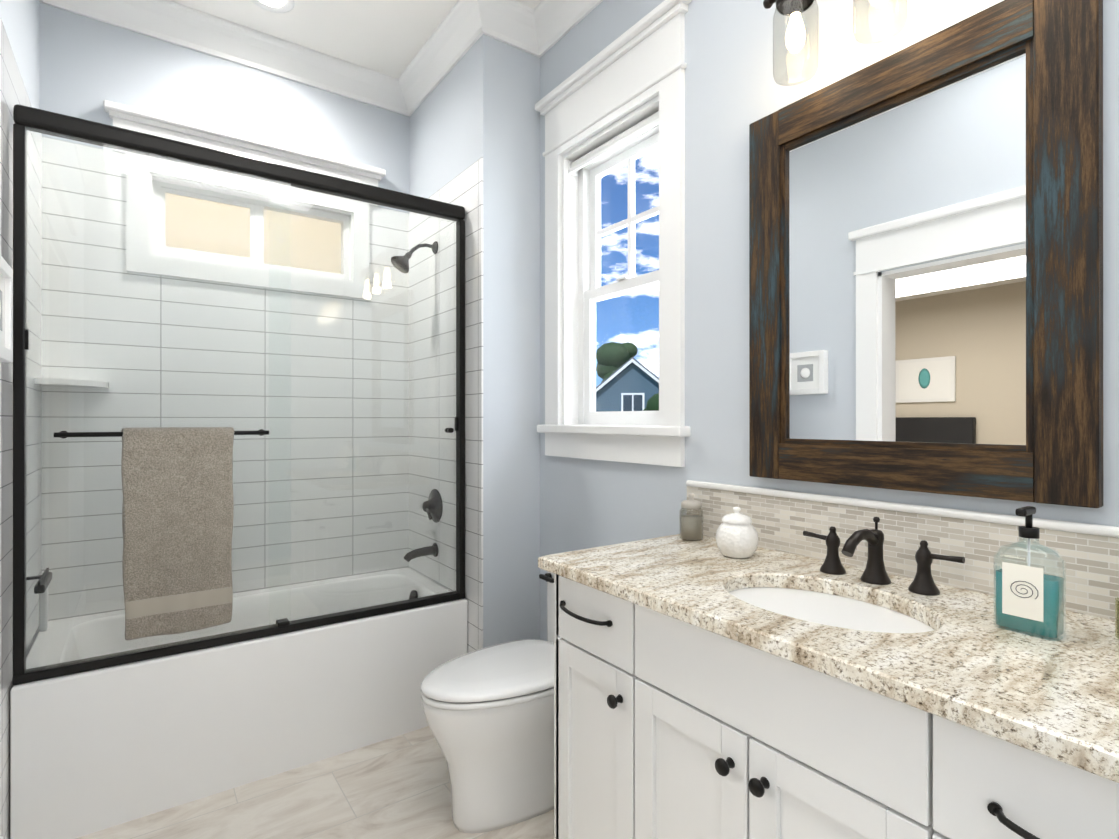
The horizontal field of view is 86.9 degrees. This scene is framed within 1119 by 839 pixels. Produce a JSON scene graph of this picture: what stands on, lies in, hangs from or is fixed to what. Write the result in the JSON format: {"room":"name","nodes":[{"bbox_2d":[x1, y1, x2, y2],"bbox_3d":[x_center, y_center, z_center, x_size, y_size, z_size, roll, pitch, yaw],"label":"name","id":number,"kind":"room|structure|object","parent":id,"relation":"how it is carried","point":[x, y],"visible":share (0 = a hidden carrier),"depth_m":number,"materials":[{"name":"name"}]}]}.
{"room":"bathroom","nodes":[
{"label":"bathroom","id":0,"kind":"room"},
{"bbox_2d":[0,0,39,108],"bbox_3d":[-1.002,-0.236,0.725,0.150,3.050,3.790,0,0,-35],"label":"wall","id":1,"kind":"structure","parent":0,"point":[20,20],"depth_m":2.05,"materials":[{"name":"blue paint"}]},
{"bbox_2d":[0,255,12,362],"bbox_3d":[-1.402,-0.276,1.459,0.045,0.250,0.250,0,0,-35],"label":"framed picture","id":2,"kind":"object","parent":1,"relation":"attached to","point":[6,312],"visible":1,"depth_m":1.54,"materials":[{"name":"white"}]},
{"bbox_2d":[0,18,47,838],"bbox_3d":[-1.782,0.090,1.961,0.008,2.400,0.810,0,0,-35],"label":"wall tile","id":3,"kind":"structure","parent":1,"relation":"attached to","point":[13,92],"depth_m":1.93,"materials":[{"name":"white tile"}]},
{"bbox_2d":[26,568,51,631],"bbox_3d":[-1.701,0.590,1.914,0.070,0.199,0.210,0,0,-35],"label":"squeegee","id":4,"kind":"object","parent":3,"relation":"hanging from","point":[43,618],"depth_m":1.92,"materials":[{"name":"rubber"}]},
{"bbox_2d":[39,0,78,13],"bbox_3d":[-0.944,-1.699,0.860,0.098,0.125,3.640,0,0,-35],"label":"crown molding","id":5,"kind":"structure","parent":1,"relation":"attached to","point":[68,5],"depth_m":2.35,"materials":[{"name":"white wood"}]},
{"bbox_2d":[39,3,409,212],"bbox_3d":[-1.411,-0.234,2.851,1.945,3.050,0.150,0,0,-35],"label":"wall","id":6,"kind":"structure","parent":0,"point":[88,66],"depth_m":2.63,"materials":[{"name":"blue paint"}]},
{"bbox_2d":[34,378,108,387],"bbox_3d":[-1.880,-0.141,2.287,0.210,0.022,0.210,0,0,-35],"label":"corner shelf","id":7,"kind":"object","parent":6,"relation":"attached to","point":[51,381],"depth_m":2.24,"materials":[{"name":"white ceramic"}]},
{"bbox_2d":[48,137,407,620],"bbox_3d":[-1.421,0.091,2.746,1.507,2.400,0.008,0,0,-35],"label":"wall tile","id":8,"kind":"structure","parent":6,"relation":"attached to","point":[381,274],"depth_m":2.70,"materials":[{"name":"white tile"}]},
{"bbox_2d":[103,100,385,206],"bbox_3d":[-1.386,-1.202,2.744,1.160,0.185,0.055,0,0,-35],"label":"trim","id":9,"kind":"structure","parent":6,"relation":"attached to","point":[156,124],"depth_m":2.68,"materials":[{"name":"white wood"}]},
{"bbox_2d":[75,0,414,116],"bbox_3d":[-1.346,-1.697,2.746,1.387,0.125,0.098,0,0,-35],"label":"crown molding","id":10,"kind":"structure","parent":6,"relation":"attached to","point":[169,21],"depth_m":2.69,"materials":[{"name":"white wood"}]},
{"bbox_2d":[126,153,368,299],"bbox_3d":[-1.417,-0.874,2.786,1.010,0.510,0.090,0,0,-35],"label":"window","id":11,"kind":"structure","parent":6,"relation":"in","point":[197,261],"depth_m":2.70,"materials":[{"name":"white wood"}]},
{"bbox_2d":[75,726,553,838],"bbox_3d":[-0.252,1.339,1.348,2.095,0.100,3.940,0,0,-35],"label":"floor","id":12,"kind":"structure","parent":0,"point":[398,787],"depth_m":1.96,"materials":[{"name":"tile"}]},
{"bbox_2d":[10,568,467,838],"bbox_3d":[-1.212,1.040,2.450,1.483,0.500,0.708,0,0,-35],"label":"bathtub","id":13,"kind":"object","parent":12,"relation":"on","point":[93,751],"visible":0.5,"depth_m":2.08,"materials":[{"name":"white ceramic"}]},
{"bbox_2d":[12,104,464,684],"bbox_3d":[-1.030,-0.075,2.195,1.479,1.729,0.060,0,0,-35],"label":"shower door","id":14,"kind":"structure","parent":13,"relation":"on","point":[32,120],"depth_m":2.06,"materials":[{"name":"clear glass"}]},
{"bbox_2d":[54,428,453,437],"bbox_3d":[-1.006,0.047,2.199,1.331,0.023,0.089,0,0,-35],"label":"door towel bar","id":15,"kind":"object","parent":14,"relation":"attached to","point":[66,434],"visible":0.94,"depth_m":1.85,"materials":[{"name":"black metal"}]},
{"bbox_2d":[121,427,233,639],"bbox_3d":[-1.265,0.367,1.968,0.316,0.682,0.054,0,0,-35],"label":"towel","id":16,"kind":"object","parent":15,"relation":"hanging from","point":[177,509],"visible":1,"depth_m":1.94,"materials":[{"name":"beige fabric"}]},
{"bbox_2d":[421,571,553,833],"bbox_3d":[-0.105,0.907,2.023,0.762,0.766,0.382,0,0,-35],"label":"toilet","id":17,"kind":"object","parent":12,"relation":"on","point":[489,713],"visible":0.52,"depth_m":1.84,"materials":[{"name":"white ceramic"}]},
{"bbox_2d":[538,564,1118,838],"bbox_3d":[0.544,0.846,1.262,0.587,0.886,1.279,0,0,-35],"label":"bathroom vanity","id":18,"kind":"object","parent":12,"relation":"on","point":[817,666],"depth_m":1.07,"materials":[{"name":"painted wood"},{"name":"granite"},{"name":"black metal"}]},
{"bbox_2d":[538,534,1118,771],"bbox_3d":[0.554,0.386,1.247,0.592,0.033,1.280,0,0,-35],"label":"countertop","id":19,"kind":"structure","parent":18,"relation":"on","point":[1062,695],"depth_m":0.98,"materials":[{"name":"beige stone"}]},
{"bbox_2d":[679,493,702,540],"bbox_3d":[0.407,0.299,1.824,0.072,0.141,0.072,0,0,-35],"label":"candle jar","id":20,"kind":"object","parent":19,"relation":"on","point":[690,527],"visible":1,"depth_m":1.80,"materials":[{"name":"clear glass"}]},
{"bbox_2d":[716,507,758,558],"bbox_3d":[0.480,0.302,1.600,0.112,0.133,0.112,0,0,-35],"label":"ceramic jar","id":21,"kind":"object","parent":19,"relation":"on","point":[736,534],"visible":1,"depth_m":1.56,"materials":[{"name":"white ceramic"}]},
{"bbox_2d":[714,572,945,643],"bbox_3d":[0.541,0.474,1.220,0.347,0.167,0.469,0,0,-35],"label":"sink","id":22,"kind":"object","parent":19,"relation":"in","point":[886,620],"depth_m":1.27,"materials":[{"name":"white ceramic"}]},
{"bbox_2d":[802,520,965,595],"bbox_3d":[0.680,0.301,1.318,0.162,0.136,0.354,0,0,-35],"label":"faucet","id":23,"kind":"object","parent":19,"relation":"on","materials":[{"name":"black metal"}]},
{"bbox_2d":[994,506,1065,640],"bbox_3d":[0.814,0.260,1.027,0.070,0.216,0.092,0,0,-35],"label":"soap dispenser","id":24,"kind":"object","parent":19,"relation":"on","point":[1029,599],"visible":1,"depth_m":1.01,"materials":[{"name":"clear glass"}]},
{"bbox_2d":[1115,597,1118,638],"bbox_3d":[0.957,0.335,0.981,0.049,0.066,0.049,0,0,-35],"label":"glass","id":25,"kind":"object","parent":19,"relation":"on","point":[1117,617],"visible":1,"depth_m":0.99,"materials":[{"name":"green glass"}]},
{"bbox_2d":[170,0,541,78],"bbox_3d":[-0.252,-1.811,1.351,2.095,0.100,3.940,0,0,-35],"label":"ceiling","id":26,"kind":"structure","parent":0,"point":[389,37],"depth_m":2.62,"materials":[{"name":"white paint"}]},
{"bbox_2d":[251,0,294,12],"bbox_3d":[-1.206,-1.763,2.465,0.184,0.011,0.184,0,0,-35],"label":"recessed light","id":27,"kind":"object","parent":26,"relation":"in","point":[288,6],"visible":1,"depth_m":2.51,"materials":[{"name":"white"}]},
{"bbox_2d":[410,34,539,647],"bbox_3d":[-0.449,-0.234,2.927,0.288,3.050,0.840,0,0,-35],"label":"wall","id":28,"kind":"structure","parent":0,"point":[482,99],"depth_m":2.59,"materials":[{"name":"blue paint"}]},
{"bbox_2d":[408,157,482,652],"bbox_3d":[-0.561,0.091,2.829,0.008,2.400,0.810,0,0,-35],"label":"wall tile","id":29,"kind":"structure","parent":28,"relation":"attached to","point":[464,188],"depth_m":2.77,"materials":[{"name":"white tile"}]},
{"bbox_2d":[391,241,437,272],"bbox_3d":[-0.694,-0.781,2.820,0.221,0.176,0.100,0,0,-35],"label":"shower head","id":30,"kind":"object","parent":29,"relation":"attached to","point":[396,263],"depth_m":2.79},
{"bbox_2d":[404,543,437,561],"bbox_3d":[-0.670,0.639,2.835,0.162,0.075,0.068,0,0,-35],"label":"tub spout","id":31,"kind":"object","parent":29,"relation":"attached to","point":[424,551],"depth_m":2.83,"materials":[{"name":"black metal"}]},
{"bbox_2d":[422,489,442,522],"bbox_3d":[-0.631,0.421,2.859,0.070,0.164,0.171,0,0,-35],"label":"shower valve","id":32,"kind":"object","parent":29,"relation":"attached to","point":[430,508],"depth_m":2.84,"materials":[{"name":"black metal"}]},
{"bbox_2d":[395,0,506,109],"bbox_3d":[-0.539,-1.697,2.743,0.121,0.125,0.838,0,0,-35],"label":"crown molding","id":33,"kind":"structure","parent":28,"relation":"attached to","point":[467,21],"depth_m":2.67,"materials":[{"name":"white wood"}]},
{"bbox_2d":[540,0,1118,640],"bbox_3d":[0.540,-0.235,1.913,0.150,3.050,3.940,0,0,-35],"label":"wall","id":34,"kind":"structure","parent":0,"point":[734,90],"depth_m":1.82,"materials":[{"name":"blue paint"}]},
{"bbox_2d":[511,0,602,57],"bbox_3d":[0.676,-1.698,1.495,0.115,0.125,2.800,0,0,-35],"label":"crown molding","id":35,"kind":"structure","parent":34,"relation":"attached to","point":[541,28],"depth_m":2.53,"materials":[{"name":"white wood"}]},
{"bbox_2d":[535,0,691,466],"bbox_3d":[0.223,-0.619,2.313,0.205,1.552,0.870,0,0,-35],"label":"window","id":36,"kind":"structure","parent":34,"relation":"in","point":[618,103],"depth_m":2.31,"materials":[{"name":"glass"},{"name":"white painted wood"}]},
{"bbox_2d":[763,0,818,85],"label":"sconce","id":37,"kind":"object","parent":34,"relation":"attached to","point":[795,38],"depth_m":1.50,"materials":[{"name":"clear glass"}]},
{"bbox_2d":[853,0,907,44],"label":"sconce","id":38,"kind":"object","parent":34,"relation":"attached to","point":[877,3],"depth_m":1.36,"materials":[{"name":"clear glass"}]},
{"bbox_2d":[686,480,1118,619],"bbox_3d":[0.788,0.283,1.414,0.019,0.172,1.280,0,0,-35],"label":"backsplash","id":39,"kind":"structure","parent":34,"relation":"attached to","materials":[{"name":"tile"}]},
{"bbox_2d":[749,0,1102,507],"bbox_3d":[0.783,-0.346,1.407,0.034,1.020,0.765,0,0,-35],"label":"framed mirror","id":40,"kind":"object","parent":34,"relation":"attached to","point":[926,265],"visible":0.98,"depth_m":1.31,"materials":[{"name":"brown wood"}]},
{"label":"outside","id":41,"kind":"structure","parent":0,"visible":0},
{"bbox_2d":[166,193,340,273],"bbox_3d":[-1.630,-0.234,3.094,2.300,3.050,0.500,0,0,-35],"label":"window glass","id":42,"kind":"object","parent":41,"point":[300,253],"depth_m":3.27,"materials":[{"name":"beige glass"}]},
{"bbox_3d":[42.926,4.470,79.465,157.790,0.200,200.000,0,0,-35],"label":"ground","id":43,"kind":"structure","parent":41,"visible":0},
{"bbox_2d":[596,342,637,382],"bbox_3d":[5.083,-1.274,52.787,4.252,11.232,4.152,0,0,-35],"label":"tree","id":44,"kind":"object","parent":43,"relation":"on","point":[610,362],"depth_m":51.37,"materials":[{"name":"green plant"}]},
{"bbox_2d":[596,357,658,411],"bbox_3d":[5.747,0.147,42.755,6.300,8.370,9.730,0,0,13],"label":"house","id":45,"kind":"structure","parent":43,"relation":"on","point":[651,385],"depth_m":38.39,"materials":[{"name":"blue wood"}]},
{"bbox_2d":[643,393,658,410],"bbox_3d":[3.840,1.651,21.727,1.958,5.319,2.108,0,0,-35],"label":"tree","id":46,"kind":"object","parent":43,"relation":"on","point":[655,398],"depth_m":20.89,"materials":[{"name":"green plant"}]}
]}

